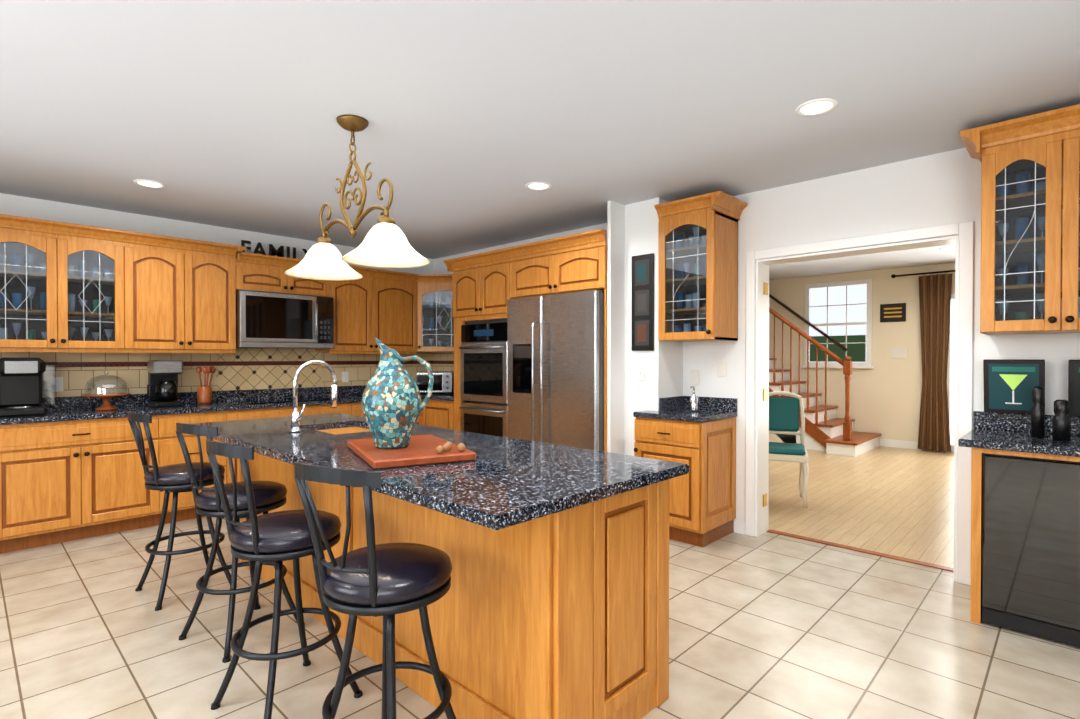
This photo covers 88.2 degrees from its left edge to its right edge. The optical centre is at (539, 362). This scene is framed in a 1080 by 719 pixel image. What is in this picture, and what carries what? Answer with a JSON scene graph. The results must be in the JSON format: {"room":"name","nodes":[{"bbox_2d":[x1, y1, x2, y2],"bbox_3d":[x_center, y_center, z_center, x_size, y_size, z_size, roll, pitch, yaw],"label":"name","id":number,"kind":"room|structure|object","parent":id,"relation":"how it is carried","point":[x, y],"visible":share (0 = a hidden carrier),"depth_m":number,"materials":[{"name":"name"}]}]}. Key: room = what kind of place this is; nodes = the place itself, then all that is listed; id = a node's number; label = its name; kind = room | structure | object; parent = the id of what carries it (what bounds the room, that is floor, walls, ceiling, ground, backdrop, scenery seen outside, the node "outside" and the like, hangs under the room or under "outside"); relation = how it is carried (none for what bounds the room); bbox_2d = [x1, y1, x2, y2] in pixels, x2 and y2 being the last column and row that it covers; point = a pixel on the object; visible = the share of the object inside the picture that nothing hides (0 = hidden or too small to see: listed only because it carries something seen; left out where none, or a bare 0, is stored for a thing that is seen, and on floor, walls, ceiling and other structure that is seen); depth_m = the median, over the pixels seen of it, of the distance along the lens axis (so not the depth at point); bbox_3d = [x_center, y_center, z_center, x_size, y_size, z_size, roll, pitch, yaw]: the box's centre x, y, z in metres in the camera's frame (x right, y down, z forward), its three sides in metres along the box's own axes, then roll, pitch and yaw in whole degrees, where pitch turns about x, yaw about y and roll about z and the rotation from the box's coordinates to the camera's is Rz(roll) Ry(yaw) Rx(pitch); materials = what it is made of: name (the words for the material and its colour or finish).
{"room":"kitchen","nodes":[
{"label":"kitchen","id":0,"kind":"room"},
{"bbox_2d":[0,193,432,273],"bbox_3d":[-3.689,0.007,4.635,0.150,2.560,7.020,0,1,44],"label":"wall","id":1,"kind":"structure","parent":0,"point":[21,206],"depth_m":4.86,"materials":[{"name":"white paint"}]},
{"bbox_2d":[51,377,62,391],"bbox_3d":[-3.802,0.170,4.384,0.013,0.115,0.075,0,1,44],"label":"electrical outlet","id":2,"kind":"object","parent":1,"relation":"attached to","point":[58,386],"visible":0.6,"depth_m":4.39,"materials":[{"name":"white plastic"}]},
{"bbox_2d":[104,230,239,349],"bbox_3d":[-3.158,-0.579,4.810,0.336,0.930,0.876,0,1,44],"label":"upper cabinet","id":3,"kind":"object","parent":1,"relation":"attached to","point":[161,292],"depth_m":4.64,"materials":[{"name":"brown wood"}]},
{"bbox_2d":[40,384,366,411],"bbox_3d":[-2.988,0.312,5.223,0.022,0.100,4.736,0,1,44],"label":"backsplash","id":4,"kind":"structure","parent":1,"relation":"attached to","point":[343,389],"depth_m":5.20,"materials":[{"name":"black stone"}]},
{"bbox_2d":[240,250,295,293],"bbox_3d":[-2.675,-0.831,5.308,0.336,0.335,0.515,0,1,44],"label":"upper cabinet","id":5,"kind":"object","parent":1,"relation":"attached to","point":[258,272],"depth_m":5.19,"materials":[{"name":"brown wood"}]},
{"bbox_2d":[241,240,306,258],"bbox_3d":[-2.534,-1.072,5.428,0.016,0.143,0.696,0,1,44],"label":"sign","id":6,"kind":"object","parent":5,"relation":"on","point":[279,251],"visible":0.6,"depth_m":5.37,"materials":[{"name":"black"}]},
{"bbox_2d":[236,289,333,348],"bbox_3d":[-2.505,-0.402,5.397,0.463,0.515,0.864,0,1,44],"label":"microwave","id":7,"kind":"object","parent":5,"relation":"attached to","point":[264,319],"visible":1,"depth_m":5.22,"materials":[{"name":"grey metal"}]},
{"bbox_2d":[296,259,331,296],"bbox_3d":[-2.414,-0.833,5.579,0.336,0.335,0.476,0,1,44],"label":"upper cabinet","id":8,"kind":"object","parent":1,"relation":"attached to","point":[303,286],"depth_m":5.52,"materials":[{"name":"brown wood"}]},
{"bbox_2d":[315,266,367,353],"bbox_3d":[-2.062,-0.564,5.947,0.336,0.880,0.538,0,1,44],"label":"upper cabinet","id":9,"kind":"object","parent":1,"relation":"attached to","point":[350,297],"depth_m":5.81,"materials":[{"name":"brown wood"}]},
{"bbox_2d":[342,372,347,381],"bbox_3d":[-2.136,0.154,6.112,0.013,0.115,0.075,0,1,44],"label":"electrical outlet","id":10,"kind":"object","parent":1,"relation":"attached to","point":[344,376],"visible":1,"depth_m":6.11,"materials":[{"name":"white plastic"}]},
{"bbox_2d":[368,268,423,353],"bbox_3d":[-1.712,-0.567,6.285,0.370,0.880,0.673,0,1,44],"label":"upper cabinet","id":11,"kind":"object","parent":1,"relation":"attached to","point":[393,296],"depth_m":6.17,"materials":[{"name":"brown wood"}]},
{"bbox_2d":[0,516,1079,718],"bbox_3d":[-0.589,1.343,1.761,8.320,0.060,6.870,0,1,44],"label":"floor","id":12,"kind":"structure","parent":0,"point":[767,625],"depth_m":2.57,"materials":[{"name":"beige tile"}]},
{"bbox_2d":[0,424,3,553],"bbox_3d":[-4.118,0.856,3.625,0.641,0.880,0.860,0,1,44],"label":"base cabinet","id":13,"kind":"object","parent":12,"relation":"on","point":[1,425],"depth_m":3.72,"materials":[{"name":"brown wood"}]},
{"bbox_2d":[4,412,163,552],"bbox_3d":[-3.554,0.851,4.210,0.641,0.880,1.006,0,1,44],"label":"base cabinet","id":14,"kind":"object","parent":12,"relation":"on","point":[71,468],"depth_m":3.99,"materials":[{"name":"brown wood"}]},
{"bbox_2d":[0,393,439,423],"bbox_3d":[-2.760,0.383,5.025,0.647,0.038,4.768,0,1,44],"label":"countertop","id":15,"kind":"structure","parent":14,"relation":"on","point":[53,413],"depth_m":4.48,"materials":[{"name":"black stone"}]},
{"bbox_2d":[0,358,55,416],"bbox_3d":[-3.710,0.167,4.024,0.330,0.410,0.330,0,1,44],"label":"coffee brewer","id":16,"kind":"object","parent":15,"relation":"on","point":[21,391],"visible":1,"depth_m":3.96,"materials":[{"name":"black plastic"}]},
{"bbox_2d":[82,371,129,409],"bbox_3d":[-3.413,0.215,4.384,0.304,0.306,0.304,0,1,44],"label":"cake stand","id":17,"kind":"object","parent":15,"relation":"on","point":[106,404],"visible":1,"depth_m":4.36,"materials":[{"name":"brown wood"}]},
{"bbox_2d":[147,360,182,406],"bbox_3d":[-3.193,0.170,4.719,0.250,0.390,0.242,0,1,44],"label":"coffee maker","id":18,"kind":"object","parent":15,"relation":"on","point":[162,388],"visible":1,"depth_m":4.66,"materials":[{"name":"black plastic"}]},
{"bbox_2d":[196,366,215,403],"bbox_3d":[-2.984,0.197,4.970,0.114,0.333,0.163,0,1,44],"label":"utensil crock","id":19,"kind":"object","parent":15,"relation":"on","point":[204,394],"visible":1,"depth_m":4.93,"materials":[{"name":"brown wood"}]},
{"bbox_2d":[240,396,330,403],"bbox_3d":[-2.451,0.358,5.354,0.439,0.006,0.770,0,1,44],"label":"cooktop","id":20,"kind":"object","parent":15,"relation":"in","point":[279,399],"depth_m":5.39,"materials":[{"name":"black glass"}]},
{"bbox_2d":[417,371,453,393],"bbox_3d":[-1.193,0.226,6.388,0.404,0.250,0.332,0,1,-1],"label":"toaster oven","id":21,"kind":"object","parent":15,"relation":"on","point":[443,382],"visible":0.73,"depth_m":6.26,"materials":[{"name":"silver metal"}]},
{"bbox_2d":[128,411,236,610],"bbox_3d":[-2.052,0.782,3.178,0.423,1.037,0.478,0,1,44],"label":"bar stool","id":22,"kind":"object","parent":12,"relation":"on","point":[174,479],"visible":0.83,"depth_m":3.07,"materials":[{"name":"black metal"}]},
{"bbox_2d":[160,408,235,523],"bbox_3d":[-3.037,0.846,4.746,0.641,0.880,0.603,0,1,44],"label":"base cabinet","id":23,"kind":"object","parent":12,"relation":"on","point":[171,453],"depth_m":4.50,"materials":[{"name":"brown wood"}]},
{"bbox_2d":[176,423,304,662],"bbox_3d":[-1.453,0.786,2.665,0.404,1.037,0.469,0,1,31],"label":"bar stool","id":24,"kind":"object","parent":12,"relation":"on","point":[269,495],"visible":0.69,"depth_m":2.57,"materials":[{"name":"black metal"}]},
{"bbox_2d":[206,439,362,718],"bbox_3d":[-0.994,0.791,2.123,0.404,1.037,0.469,0,1,37],"label":"bar stool","id":25,"kind":"object","parent":12,"relation":"on","point":[279,537],"visible":0.98,"depth_m":2.02,"materials":[{"name":"black metal"}]},
{"bbox_2d":[236,400,351,481],"bbox_3d":[-2.480,0.841,5.324,0.641,0.880,1.120,0,1,44],"label":"base cabinet","id":26,"kind":"object","parent":12,"relation":"on","point":[310,409],"depth_m":5.03,"materials":[{"name":"brown wood"}]},
{"bbox_2d":[352,400,364,416],"bbox_3d":[-1.963,0.837,5.860,0.641,0.880,0.489,0,1,44],"label":"base cabinet","id":27,"kind":"object","parent":12,"relation":"on","point":[357,410],"depth_m":5.55,"materials":[{"name":"brown wood"}]},
{"bbox_2d":[294,462,455,718],"bbox_3d":[-0.486,0.795,1.705,0.404,1.037,0.469,0,1,27],"label":"bar stool","id":28,"kind":"object","parent":12,"relation":"on","point":[387,581],"visible":1,"depth_m":1.61,"materials":[{"name":"black metal"}]},
{"bbox_2d":[420,396,453,429],"bbox_3d":[-0.912,0.834,6.124,0.553,0.880,0.627,0,1,44],"label":"base cabinet","id":29,"kind":"object","parent":12,"relation":"on","point":[437,413],"depth_m":5.90,"materials":[{"name":"brown wood"}]},
{"bbox_2d":[429,392,453,399],"bbox_3d":[-0.891,0.373,6.120,0.523,0.038,0.598,0,1,44],"label":"countertop","id":30,"kind":"structure","parent":29,"relation":"on","point":[443,396],"depth_m":5.90,"materials":[{"name":"black stone"}]},
{"bbox_2d":[240,425,674,718],"bbox_3d":[-0.706,0.861,2.909,2.772,0.882,0.722,0,1,44],"label":"kitchen island","id":31,"kind":"object","parent":12,"relation":"on","point":[552,602],"depth_m":1.96,"materials":[{"name":"brown wood"}]},
{"bbox_2d":[193,413,688,532],"bbox_3d":[-0.809,0.402,2.792,2.880,0.038,0.980,0,1,44],"label":"island countertop","id":32,"kind":"structure","parent":31,"relation":"on","point":[510,482],"depth_m":2.04,"materials":[{"name":"black stone"}]},
{"bbox_2d":[289,360,337,431],"bbox_3d":[-1.261,0.181,3.136,0.113,0.396,0.274,0,1,44],"label":"faucet","id":33,"kind":"object","parent":32,"relation":"on","point":[295,420],"visible":1,"depth_m":3.08,"materials":[{"name":"silver metal"}]},
{"bbox_2d":[347,434,475,468],"bbox_3d":[-0.568,0.370,2.379,0.400,0.032,0.600,0,1,-28],"label":"cutting board","id":34,"kind":"object","parent":32,"relation":"on","point":[419,450],"visible":0.88,"depth_m":2.19,"materials":[{"name":"brown wood"}]},
{"bbox_2d":[361,338,433,448],"bbox_3d":[-0.620,0.123,2.345,0.256,0.460,0.248,0,1,44],"label":"pitcher","id":35,"kind":"object","parent":34,"relation":"on","point":[392,406],"visible":1,"depth_m":2.28,"materials":[{"name":"ceramic"}]},
{"bbox_2d":[436,441,464,453],"bbox_3d":[-0.372,0.337,2.214,0.110,0.034,0.121,0,1,44],"label":"nuts","id":36,"kind":"object","parent":34,"relation":"on","point":[446,446],"visible":1,"depth_m":2.21,"materials":[{"name":"brown food"}]},
{"bbox_2d":[444,248,511,436],"bbox_3d":[-0.430,0.114,5.634,0.952,2.330,0.654,0,1,44],"label":"tall cabinet","id":37,"kind":"object","parent":12,"relation":"on","point":[481,289],"visible":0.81,"depth_m":5.39,"materials":[{"name":"brown wood"}]},
{"bbox_2d":[507,289,603,451],"bbox_3d":[0.267,0.354,4.896,1.020,1.862,0.717,0,1,44],"label":"refrigerator","id":38,"kind":"object","parent":12,"relation":"on","point":[555,369],"visible":0.58,"depth_m":4.61,"materials":[{"name":"grey metal"}]},
{"bbox_2d":[507,229,606,451],"bbox_3d":[0.306,0.120,4.935,1.078,2.330,0.640,0,1,44],"label":"cabinet","id":39,"kind":"object","parent":12,"relation":"on","point":[572,263],"visible":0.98,"depth_m":4.64,"materials":[{"name":"brown wood"}]},
{"bbox_2d":[633,396,736,546],"bbox_3d":[1.095,0.781,4.221,0.567,1.020,0.582,0,1,44],"label":"bar cabinet","id":40,"kind":"object","parent":12,"relation":"on","point":[701,442],"visible":0.9,"depth_m":4.02,"materials":[{"name":"brown wood"}]},
{"bbox_2d":[633,396,736,422],"bbox_3d":[1.103,0.340,4.225,0.567,0.138,0.558,0,1,44],"label":"countertop","id":41,"kind":"structure","parent":40,"relation":"on","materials":[{"name":"black stone"}]},
{"bbox_2d":[689,386,698,411],"bbox_3d":[1.167,0.273,4.236,0.068,0.194,0.084,0,1,44],"label":"soap pump","id":42,"kind":"object","parent":41,"relation":"on","point":[693,407],"visible":1,"depth_m":4.22,"materials":[{"name":"silver metal"}]},
{"bbox_2d":[767,529,952,571],"bbox_3d":[2.175,1.290,3.868,1.175,0.008,0.060,0,1,44],"label":"threshold","id":43,"kind":"object","parent":12,"relation":"on","point":[867,551],"depth_m":3.80,"materials":[{"name":"brown wood"}]},
{"bbox_2d":[970,447,1079,646],"bbox_3d":[2.619,0.879,2.747,0.724,0.850,0.589,0,1,44],"label":"base cabinet","id":44,"kind":"object","parent":12,"relation":"on","point":[1025,531],"depth_m":2.65,"materials":[{"name":"brown wood"}]},
{"bbox_2d":[958,427,1079,458],"bbox_3d":[3.057,0.407,2.314,2.050,0.038,0.598,0,1,44],"label":"countertop","id":45,"kind":"structure","parent":44,"relation":"on","point":[982,437],"depth_m":2.73,"materials":[{"name":"black stone"}]},
{"bbox_2d":[983,359,1044,413],"bbox_3d":[2.601,0.131,3.059,0.256,0.298,0.064,0,1,44],"label":"art","id":46,"kind":"object","parent":45,"relation":"on","point":[1009,384],"visible":0.9,"depth_m":3.06,"materials":[{"name":"black"}]},
{"bbox_2d":[1068,360,1079,416],"bbox_3d":[2.850,0.133,2.818,0.256,0.298,0.064,0,1,44],"label":"art","id":47,"kind":"object","parent":45,"relation":"on","point":[1074,383],"visible":0.94,"depth_m":2.88,"materials":[{"name":"black"}]},
{"bbox_2d":[0,0,1079,279],"bbox_3d":[1.016,-1.366,3.892,9.300,0.200,12.500,0,1,44],"label":"ceiling","id":48,"kind":"structure","parent":0,"point":[478,114],"depth_m":2.67,"materials":[{"name":"white paint"}]},
{"bbox_2d":[133,179,165,187],"bbox_3d":[-2.754,-1.262,3.930,0.190,0.007,0.190,0,1,44],"label":"recessed light","id":49,"kind":"object","parent":48,"relation":"in","point":[148,183],"visible":0.96,"depth_m":3.92,"materials":[{"name":"white"}]},
{"bbox_2d":[284,115,429,279],"bbox_3d":[-0.974,-0.873,2.898,1.070,0.767,0.410,0,1,44],"label":"chandelier","id":50,"kind":"object","parent":48,"relation":"hanging from","point":[385,243],"visible":1,"depth_m":2.85,"materials":[{"name":"brown metal"}]},
{"bbox_2d":[525,182,551,189],"bbox_3d":[-0.011,-1.262,3.981,0.190,0.007,0.190,0,1,44],"label":"recessed light","id":51,"kind":"object","parent":48,"relation":"in","point":[538,185],"visible":0.94,"depth_m":3.97,"materials":[{"name":"white"}]},
{"bbox_2d":[795,98,837,115],"bbox_3d":[1.356,-1.252,2.733,0.190,0.007,0.190,0,1,44],"label":"recessed light","id":52,"kind":"object","parent":48,"relation":"in","point":[816,107],"visible":1,"depth_m":2.73,"materials":[{"name":"white"}]},
{"bbox_2d":[939,247,955,249],"bbox_3d":[4.960,-1.387,6.758,0.190,0.007,0.190,0,1,44],"label":"recessed light","id":53,"kind":"object","parent":48,"relation":"in","point":[948,248],"visible":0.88,"depth_m":6.76,"materials":[{"name":"white"}]},
{"bbox_2d":[607,197,682,455],"bbox_3d":[0.849,0.009,4.469,0.345,2.560,0.560,0,1,44],"label":"wall","id":54,"kind":"structure","parent":0,"point":[632,229],"depth_m":4.41,"materials":[{"name":"white paint"}]},
{"bbox_2d":[636,366,643,379],"bbox_3d":[0.789,0.080,4.390,0.075,0.115,0.013,0,1,44],"label":"light switch","id":55,"kind":"object","parent":54,"relation":"attached to","point":[639,372],"visible":1,"depth_m":4.39,"materials":[{"name":"white plastic"}]},
{"bbox_2d":[632,253,653,350],"bbox_3d":[0.804,-0.470,4.364,0.200,0.750,0.024,0,1,44],"label":"picture frame","id":56,"kind":"object","parent":54,"relation":"attached to","point":[642,302],"visible":1,"depth_m":4.35,"materials":[{"name":"black wood"}]},
{"bbox_2d":[654,191,747,341],"bbox_3d":[1.210,-0.681,4.195,0.529,1.025,0.440,0,1,44],"label":"wall cabinet","id":57,"kind":"object","parent":54,"relation":"attached to","point":[698,268],"visible":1,"depth_m":4.13,"materials":[{"name":"brown wood"}]},
{"bbox_2d":[433,148,1079,535],"bbox_3d":[1.726,-0.038,4.150,8.620,2.660,0.200,0,1,44],"label":"wall","id":58,"kind":"structure","parent":0,"point":[943,188],"depth_m":3.64,"materials":[{"name":"white paint"}]},
{"bbox_2d":[420,286,453,349],"bbox_3d":[-1.105,-0.509,6.404,0.443,0.652,0.442,0,1,44],"label":"upper cabinet","id":59,"kind":"object","parent":58,"relation":"attached to","point":[436,319],"depth_m":6.46,"materials":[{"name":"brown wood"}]},
{"bbox_2d":[690,370,698,384],"bbox_3d":[1.240,0.119,4.469,0.075,0.115,0.013,0,1,44],"label":"light switch","id":60,"kind":"object","parent":58,"relation":"attached to","point":[694,377],"visible":1,"depth_m":4.47,"materials":[{"name":"white plastic"}]},
{"bbox_2d":[717,362,726,376],"bbox_3d":[1.406,0.050,4.309,0.075,0.115,0.013,0,1,44],"label":"outlet","id":61,"kind":"object","parent":58,"relation":"attached to","point":[721,369],"visible":1,"depth_m":4.30,"materials":[{"name":"white plastic"}]},
{"bbox_2d":[745,221,973,585],"bbox_3d":[2.108,0.233,3.788,1.351,2.123,0.241,0,1,44],"label":"door frame","id":62,"kind":"structure","parent":58,"relation":"attached to","point":[757,455],"depth_m":3.67,"materials":[{"name":"white wood"}]},
{"bbox_2d":[974,411,1079,434],"bbox_3d":[3.256,0.336,2.521,2.050,0.100,0.023,0,1,44],"label":"backsplash","id":63,"kind":"structure","parent":58,"relation":"attached to","point":[996,421],"depth_m":3.10,"materials":[{"name":"black stone"}]},
{"bbox_2d":[979,104,1079,334],"bbox_3d":[2.681,-0.684,2.812,0.679,1.056,0.390,0,1,44],"label":"upper cabinet","id":64,"kind":"object","parent":58,"relation":"attached to","point":[1030,224],"depth_m":2.81,"materials":[{"name":"brown wood"}]},
{"bbox_2d":[768,436,953,567],"bbox_3d":[3.452,1.302,6.443,9.000,0.060,5.480,0,1,44],"label":"floor","id":65,"kind":"structure","parent":0,"point":[895,501],"depth_m":5.15,"materials":[{"name":"beige wood"}]},
{"bbox_2d":[769,391,808,507],"bbox_3d":[2.261,0.781,5.244,0.476,1.007,0.530,0,1,24],"label":"chair","id":66,"kind":"object","parent":65,"relation":"on","point":[784,415],"visible":0.58,"depth_m":5.36,"materials":[{"name":"beige"}]},
{"bbox_2d":[769,294,881,456],"bbox_3d":[3.517,-0.544,9.037,3.270,3.587,1.328,0,1,44],"label":"staircase","id":67,"kind":"structure","parent":65,"relation":"on","point":[827,430],"depth_m":8.07,"materials":[{"name":"white"}]},
{"bbox_2d":[769,262,954,441],"bbox_3d":[5.302,-0.075,8.350,9.300,2.660,0.150,0,1,44],"label":"wall","id":68,"kind":"structure","parent":0,"point":[885,395],"depth_m":8.42,"materials":[{"name":"beige paint"}]},
{"bbox_2d":[803,279,872,367],"bbox_3d":[4.688,-0.599,8.796,1.010,1.360,0.050,0,1,44],"label":"window","id":69,"kind":"structure","parent":68,"relation":"in","point":[840,312],"depth_m":8.75,"materials":[{"name":"white"}]},
{"bbox_2d":[880,303,905,321],"bbox_3d":[5.246,-0.745,8.279,0.330,0.270,0.017,0,1,44],"label":"sign","id":70,"kind":"object","parent":68,"relation":"attached to","point":[896,312],"visible":1,"depth_m":8.27,"materials":[{"name":"black"}]},
{"bbox_2d":[891,348,906,357],"bbox_3d":[5.307,-0.146,8.232,0.191,0.134,0.008,0,1,44],"label":"hall light switch","id":71,"kind":"object","parent":68,"relation":"attached to","point":[898,352],"visible":1,"depth_m":8.23,"materials":[{"name":"white plastic"}]},
{"bbox_2d":[891,271,942,277],"bbox_3d":[6.217,-1.265,7.199,2.900,0.060,0.057,0,1,44],"label":"curtain rod","id":72,"kind":"object","parent":68,"relation":"attached to","point":[893,275],"depth_m":8.01,"materials":[{"name":"metal"}]},
{"bbox_2d":[915,270,954,451],"bbox_3d":[5.559,-0.001,7.846,0.390,2.480,0.083,0,1,44],"label":"curtain","id":73,"kind":"object","parent":72,"relation":"hanging from","point":[935,305],"depth_m":7.85,"materials":[{"name":"fabric"}]},
{"bbox_2d":[947,294,954,452],"bbox_3d":[6.537,0.156,7.040,2.320,2.220,0.020,0,1,44],"label":"window","id":74,"kind":"structure","parent":68,"relation":"in","point":[951,376],"depth_m":7.79,"materials":[{"name":"white"}]},
{"bbox_3d":[3.400,-0.058,6.377,9.300,2.660,5.330,0,1,44],"label":"wall","id":75,"kind":"structure","parent":0,"visible":0},
{"bbox_2d":[734,520,744,526],"bbox_3d":[0.010,1.221,5.974,4.692,0.110,0.014,0,1,44],"label":"baseboard","id":76,"kind":"structure","parent":75,"relation":"attached to","point":[738,523],"depth_m":4.21,"materials":[{"name":"white wood"}]},
{"bbox_2d":[777,434,953,452],"bbox_3d":[5.244,1.200,8.300,9.000,0.110,0.013,0,1,44],"label":"baseboard","id":77,"kind":"structure","parent":75,"relation":"attached to","point":[882,442],"depth_m":8.24,"materials":[{"name":"white wood"}]}
]}

